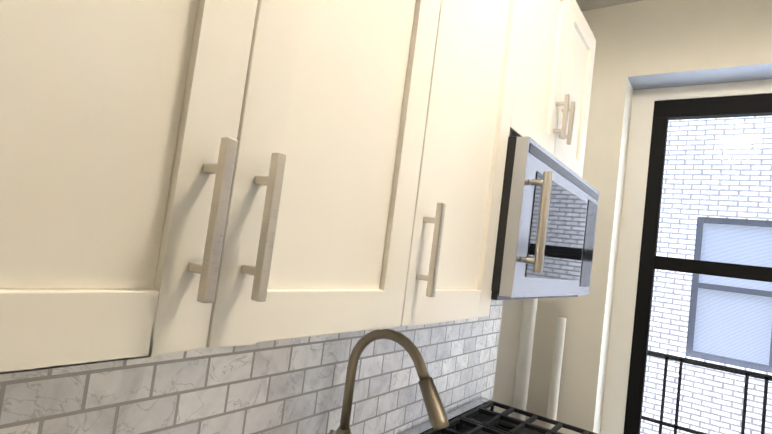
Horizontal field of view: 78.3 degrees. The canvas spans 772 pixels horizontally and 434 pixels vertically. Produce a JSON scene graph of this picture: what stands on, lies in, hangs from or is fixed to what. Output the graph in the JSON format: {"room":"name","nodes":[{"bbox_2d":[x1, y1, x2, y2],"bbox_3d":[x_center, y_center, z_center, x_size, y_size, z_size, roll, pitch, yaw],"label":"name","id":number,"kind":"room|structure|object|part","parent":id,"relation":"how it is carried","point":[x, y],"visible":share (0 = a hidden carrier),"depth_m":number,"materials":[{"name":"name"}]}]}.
{"room":"kitchen","nodes":[
{"label":"kitchen","id":0,"kind":"room"},
{"bbox_2d":[0,299,523,433],"bbox_3d":[-0.712,0.060,0.474,0.160,2.790,5.490,5,-4,36],"label":"wall","id":1,"kind":"structure","parent":0,"point":[292,386],"depth_m":1.03,"materials":[{"name":"tile"}]},
{"bbox_2d":[0,0,451,373],"bbox_3d":[-0.265,-0.352,0.625,0.348,0.967,0.735,5,-4,36],"label":"upper cabinet","id":2,"kind":"object","parent":1,"relation":"attached to","point":[176,176],"depth_m":0.47,"materials":[{"name":"white paint"}]},
{"bbox_2d":[412,0,531,325],"bbox_3d":[0.052,-0.284,1.072,0.348,0.967,0.370,5,-4,36],"label":"upper cabinet","id":3,"kind":"object","parent":1,"relation":"attached to","point":[480,103],"depth_m":0.98,"materials":[{"name":"white paint"}]},
{"bbox_2d":[520,0,595,177],"bbox_3d":[0.359,-0.217,1.505,0.348,0.967,0.699,5,-4,36],"label":"upper cabinet","id":4,"kind":"object","parent":1,"relation":"attached to","point":[554,112],"depth_m":1.38,"materials":[{"name":"white paint"}]},
{"bbox_2d":[491,136,598,299],"bbox_3d":[0.381,0.039,1.477,0.446,0.381,0.760,5,-4,36],"label":"microwave","id":5,"kind":"object","parent":4,"relation":"attached to","point":[547,226],"visible":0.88,"depth_m":1.15,"materials":[{"name":"silver metal"}]},
{"bbox_2d":[576,0,641,10],"bbox_3d":[0.254,-1.307,-0.003,2.100,0.100,5.490,5,-4,36],"label":"ceiling","id":6,"kind":"structure","parent":0,"point":[584,5],"depth_m":2.26,"materials":[{"name":"paint"}]},
{"bbox_2d":[525,0,771,433],"bbox_3d":[1.587,0.444,1.928,1.930,2.790,0.400,5,-4,36],"label":"wall","id":7,"kind":"structure","parent":0,"point":[647,44],"depth_m":2.16,"materials":[{"name":"beige paint"}]},
{"bbox_2d":[600,79,771,433],"bbox_3d":[1.532,0.304,1.990,1.030,1.800,0.058,5,-4,36],"label":"window","id":8,"kind":"structure","parent":7,"relation":"in","point":[623,308],"depth_m":2.21,"materials":[{"name":"paint"}]},
{"bbox_3d":[1.511,0.305,2.005,0.796,1.685,0.058,5,-4,36],"label":"black window frame","id":9,"kind":"part","parent":8,"relation":"part of","materials":[{"name":"black metal"}]},
{"bbox_3d":[-0.180,1.539,-0.131,1.925,0.080,5.490,5,-4,36],"label":"floor","id":10,"kind":"structure","parent":0,"visible":0},
{"bbox_2d":[399,397,597,433],"bbox_3d":[0.434,1.186,1.436,0.702,0.968,0.610,5,-4,36],"label":"gas range","id":11,"kind":"object","parent":10,"relation":"on","point":[480,415],"visible":0.94,"depth_m":1.67,"materials":[{"name":"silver metal"}]},
{"bbox_2d":[511,298,565,428],"bbox_3d":[0.702,0.343,2.110,0.188,2.789,0.148,5,-4,36],"label":"pipes","id":12,"kind":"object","parent":10,"relation":"on","point":[524,357],"depth_m":2.08,"materials":[{"name":"white metal"}]},
{"bbox_3d":[-0.357,1.068,0.408,0.646,0.874,1.972,5,-4,36],"label":"base cabinet","id":13,"kind":"object","parent":10,"relation":"on","visible":0},
{"bbox_3d":[-0.301,0.613,0.433,0.643,0.040,1.983,5,-4,36],"label":"countertop","id":14,"kind":"structure","parent":13,"relation":"on","visible":0},
{"bbox_2d":[329,329,448,433],"bbox_3d":[-0.006,0.458,1.029,0.290,0.414,0.087,5,-4,36],"label":"gooseneck faucet","id":15,"kind":"object","parent":14,"relation":"on","point":[437,415],"visible":1,"depth_m":1.04,"materials":[{"name":"brown metal"}]},
{"label":"outside","id":16,"kind":"structure","parent":0,"visible":0},
{"bbox_2d":[640,116,771,433],"bbox_3d":[3.772,0.805,4.932,14.000,15.000,0.260,5,-4,36],"label":"brick building","id":17,"kind":"structure","parent":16,"point":[665,330],"depth_m":5.11,"materials":[{"name":"grey brick"}]},
{"bbox_2d":[641,350,771,433],"bbox_3d":[1.976,1.923,2.745,1.400,2.060,0.016,5,-4,36],"label":"rail","id":18,"kind":"object","parent":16,"point":[747,374],"depth_m":2.92,"materials":[{"name":"black metal"}]}
]}

